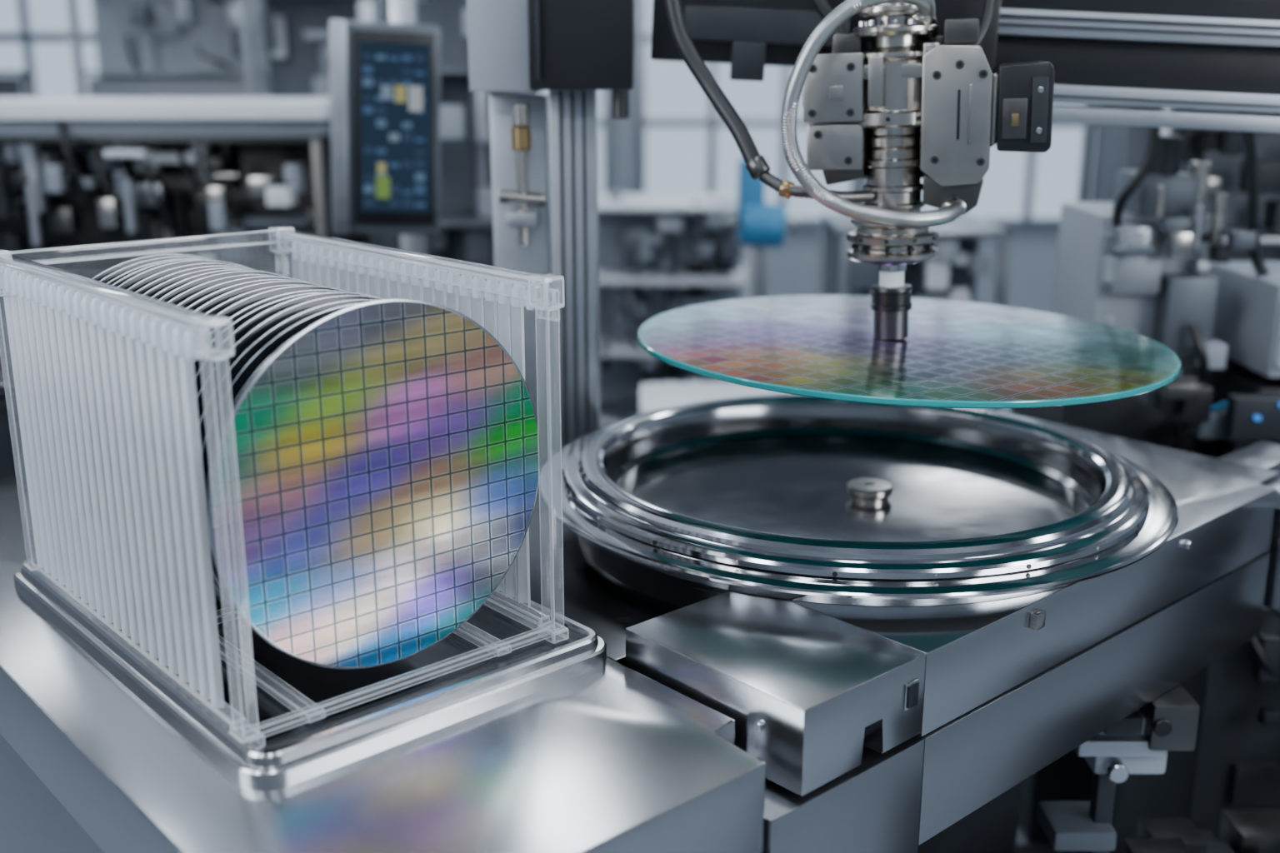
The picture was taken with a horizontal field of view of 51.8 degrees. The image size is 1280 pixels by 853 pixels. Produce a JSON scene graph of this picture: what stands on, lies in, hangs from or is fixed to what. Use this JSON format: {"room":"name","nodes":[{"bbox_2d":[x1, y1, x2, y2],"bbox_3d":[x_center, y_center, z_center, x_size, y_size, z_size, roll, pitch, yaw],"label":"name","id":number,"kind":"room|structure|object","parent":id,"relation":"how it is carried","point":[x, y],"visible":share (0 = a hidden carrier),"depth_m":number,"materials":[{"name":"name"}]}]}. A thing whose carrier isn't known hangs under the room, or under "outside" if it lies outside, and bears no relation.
{"room":"clean room","nodes":[
{"label":"clean room","id":0,"kind":"room"},
{"bbox_2d":[466,0,634,471],"bbox_3d":[-0.111,0.142,1.872,0.208,1.550,0.260,0,15,0],"label":"column","id":1,"kind":"structure","parent":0,"point":[544,147],"depth_m":1.73,"materials":[{"name":"silver metal"}]},
{"bbox_2d":[611,0,1059,313],"bbox_3d":[0.000,-1.963,7.264,9.000,2.800,0.053,0,15,0],"label":"wall","id":2,"kind":"structure","parent":0,"point":[792,269],"depth_m":7.50,"materials":[{"name":"grey"}]},
{"bbox_2d":[0,0,99,96],"bbox_3d":[-3.522,-2.020,7.187,1.235,1.850,0.070,0,15,0],"label":"window","id":3,"kind":"structure","parent":2,"relation":"in","point":[35,36],"depth_m":7.15,"materials":[{"name":"white glass"}]},
{"bbox_2d":[531,90,612,193],"bbox_3d":[-0.772,-2.020,7.187,1.235,1.850,0.071,0,15,0],"label":"window","id":4,"kind":"structure","parent":2,"relation":"in","point":[604,97],"depth_m":7.29,"materials":[{"name":"white glass"}]},
{"bbox_2d":[637,0,859,227],"bbox_3d":[0.603,-2.020,7.187,1.235,1.850,0.070,0,15,0],"label":"window","id":5,"kind":"structure","parent":2,"relation":"in","point":[684,146],"depth_m":7.29,"materials":[{"name":"white glass"}]},
{"bbox_2d":[920,102,1099,227],"bbox_3d":[1.978,-2.020,7.187,1.235,1.850,0.070,0,15,0],"label":"window","id":6,"kind":"structure","parent":2,"relation":"in","point":[1020,189],"depth_m":7.36,"materials":[{"name":"white glass"}]},
{"bbox_2d":[637,295,1181,408],"bbox_3d":[0.291,-0.096,1.476,0.588,0.019,0.588,0,15,0],"label":"lifted silicon wafer","id":7,"kind":"object","parent":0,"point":[954,354],"visible":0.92,"depth_m":1.40,"materials":[{"name":"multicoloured glass"}]},
{"bbox_2d":[998,408,1050,844],"bbox_3d":[0.000,0.777,2.541,9.000,0.025,10.500,0,15,0],"label":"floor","id":8,"kind":"structure","parent":0,"point":[1021,840],"depth_m":2.49,"materials":[{"name":"grey"}]},
{"bbox_2d":[0,326,28,498],"bbox_3d":[-0.811,0.332,2.124,0.371,1.051,0.373,0,15,0],"label":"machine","id":9,"kind":"object","parent":8,"relation":"on","point":[8,487],"visible":0.02,"depth_m":1.95,"materials":[{"name":"grey metal"}]},
{"bbox_2d":[0,70,34,96],"bbox_3d":[-2.337,-0.353,3.934,0.925,1.428,0.620,0,15,0],"label":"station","id":10,"kind":"object","parent":8,"relation":"on","point":[9,87],"visible":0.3,"depth_m":4.00,"materials":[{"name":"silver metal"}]},
{"bbox_2d":[66,0,270,96],"bbox_3d":[-1.625,-0.928,4.754,0.650,2.112,0.336,0,15,0],"label":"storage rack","id":11,"kind":"object","parent":8,"relation":"on","point":[145,47],"visible":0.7,"depth_m":4.62,"materials":[{"name":"grey"}]},
{"bbox_2d":[0,96,372,479],"bbox_3d":[-1.240,-0.134,3.304,1.120,1.335,0.600,0,15,0],"label":"machine","id":12,"kind":"object","parent":8,"relation":"on","point":[74,171],"visible":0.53,"depth_m":3.02,"materials":[{"name":"grey metal"}]},
{"bbox_2d":[238,0,400,259],"bbox_3d":[-0.964,-0.793,4.444,0.572,2.013,0.407,0,15,0],"label":"wall","id":13,"kind":"structure","parent":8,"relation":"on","point":[296,32],"depth_m":4.29,"materials":[{"name":"grey"}]},
{"bbox_2d":[0,493,765,852],"bbox_3d":[-0.385,0.614,1.371,0.408,0.900,1.052,-13,20,-40],"label":"workbench","id":14,"kind":"object","parent":8,"relation":"on","point":[610,758],"visible":0.53,"depth_m":0.99,"materials":[{"name":"grey metal"}]},
{"bbox_2d":[13,557,606,791],"bbox_3d":[-0.329,0.170,1.240,0.342,0.024,0.548,-13,20,-40],"label":"tray","id":15,"kind":"object","parent":14,"relation":"on","point":[289,757],"visible":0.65,"depth_m":1.08,"materials":[{"name":"silver metal"}]},
{"bbox_2d":[0,225,568,749],"bbox_3d":[-0.341,0.012,1.196,0.316,0.323,0.486,-13,20,-40],"label":"clear wafer cassette","id":16,"kind":"object","parent":15,"relation":"on","point":[106,393],"visible":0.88,"depth_m":1.10,"materials":[{"name":"clear plastic"}]},
{"bbox_2d":[80,253,540,669],"bbox_3d":[-0.339,0.007,1.196,0.300,0.300,0.423,-13,20,-40],"label":"stack","id":17,"kind":"object","parent":16,"relation":"in","point":[387,450],"visible":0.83,"depth_m":1.04,"materials":[{"name":"multicoloured"}]},
{"bbox_2d":[328,0,440,268],"bbox_3d":[-0.525,-0.175,2.758,0.217,1.700,0.467,-4,16,-14],"label":"panel","id":18,"kind":"object","parent":8,"relation":"on","point":[384,77],"visible":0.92,"depth_m":2.43,"materials":[{"name":"grey paint"}]},
{"bbox_2d":[372,0,541,328],"bbox_3d":[-0.458,-0.426,3.541,0.365,1.775,0.541,0,15,0],"label":"wall","id":19,"kind":"structure","parent":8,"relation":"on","point":[466,232],"depth_m":3.42,"materials":[{"name":"grey paint"}]},
{"bbox_2d":[598,191,752,429],"bbox_3d":[0.100,-0.316,4.612,0.550,1.003,0.531,0,15,0],"label":"shelf","id":20,"kind":"object","parent":8,"relation":"on","point":[659,253],"visible":0.56,"depth_m":4.48,"materials":[{"name":"white paint"}]},
{"bbox_2d":[640,381,782,414],"bbox_3d":[0.211,0.259,3.115,0.422,0.675,0.321,0,15,0],"label":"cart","id":21,"kind":"object","parent":8,"relation":"on","point":[654,396],"visible":0.02,"depth_m":3.07,"materials":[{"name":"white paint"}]},
{"bbox_2d":[730,158,794,297],"bbox_3d":[0.365,-0.234,4.028,0.192,1.150,0.130,0,15,0],"label":"valve","id":22,"kind":"object","parent":8,"relation":"on","point":[759,225],"visible":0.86,"depth_m":3.88,"materials":[{"name":"blue plastic"}]},
{"bbox_2d":[504,408,1279,852],"bbox_3d":[0.279,0.511,1.692,1.085,0.930,0.735,-13,20,-40],"label":"platform","id":23,"kind":"object","parent":8,"relation":"on","point":[874,729],"visible":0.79,"depth_m":1.19,"materials":[{"name":"silver metal"}]},
{"bbox_2d":[537,393,1179,607],"bbox_3d":[0.234,0.072,1.496,0.700,0.084,0.700,-13,20,-40],"label":"wafer chuck","id":24,"kind":"object","parent":23,"relation":"on","point":[783,496],"visible":0.92,"depth_m":1.45,"materials":[{"name":"silver metal"}]},
{"bbox_2d":[817,214,1011,410],"bbox_3d":[0.695,-0.049,3.495,0.410,1.071,0.426,0,15,0],"label":"cabinet","id":25,"kind":"object","parent":8,"relation":"on","point":[952,275],"visible":0.15,"depth_m":3.26,"materials":[{"name":"silver metal"}]},
{"bbox_2d":[650,0,1279,133],"bbox_3d":[0.813,-0.476,1.632,1.600,0.289,0.268,0,15,0],"label":"gantry beam","id":26,"kind":"object","parent":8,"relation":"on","point":[1217,55],"visible":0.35,"depth_m":1.60,"materials":[{"name":"black metal"}]},
{"bbox_2d":[802,2,1054,340],"bbox_3d":[0.307,-0.312,1.419,0.261,0.440,0.126,4,16,16],"label":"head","id":27,"kind":"object","parent":26,"relation":"attached to","point":[893,109],"visible":0.93,"depth_m":1.37},
{"bbox_2d":[664,0,995,203],"bbox_3d":[0.202,-0.416,1.415,0.396,0.340,0.140,-1,15,-3],"label":"cable","id":28,"kind":"object","parent":27,"relation":"attached to","point":[757,166],"visible":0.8,"depth_m":1.42,"materials":[{"name":"black rubber"}]},
{"bbox_2d":[780,0,966,228],"bbox_3d":[0.253,-0.327,1.353,0.206,0.240,0.088,-6,16,-21],"label":"hose","id":29,"kind":"object","parent":27,"relation":"attached to","point":[950,211],"visible":0.99,"depth_m":1.35,"materials":[{"name":"grey metal"}]},
{"bbox_2d":[1037,683,1199,852],"bbox_3d":[0.530,0.647,1.545,0.140,0.745,0.095,0,15,0],"label":"mounting bracket","id":30,"kind":"object","parent":8,"relation":"on","point":[1140,742],"visible":0.81,"depth_m":1.44,"materials":[{"name":"grey metal"}]},
{"bbox_2d":[1010,107,1279,844],"bbox_3d":[1.019,0.098,2.316,0.588,1.402,0.580,0,15,0],"label":"machinery","id":31,"kind":"object","parent":8,"relation":"on","point":[1137,262],"visible":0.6,"depth_m":2.13,"materials":[{"name":"grey metal"}]},
{"bbox_2d":[1015,606,1279,852],"bbox_3d":[1.137,0.504,1.794,1.125,0.890,0.700,0,15,0],"label":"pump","id":32,"kind":"object","parent":8,"relation":"on","point":[1222,795],"visible":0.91,"depth_m":1.82,"materials":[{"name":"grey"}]},
{"bbox_2d":[1076,104,1279,261],"bbox_3d":[1.400,-0.076,2.888,0.800,1.439,0.484,0,15,0],"label":"wall","id":33,"kind":"structure","parent":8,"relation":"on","point":[1117,147],"depth_m":2.78,"materials":[{"name":"silver metal"}]}
]}

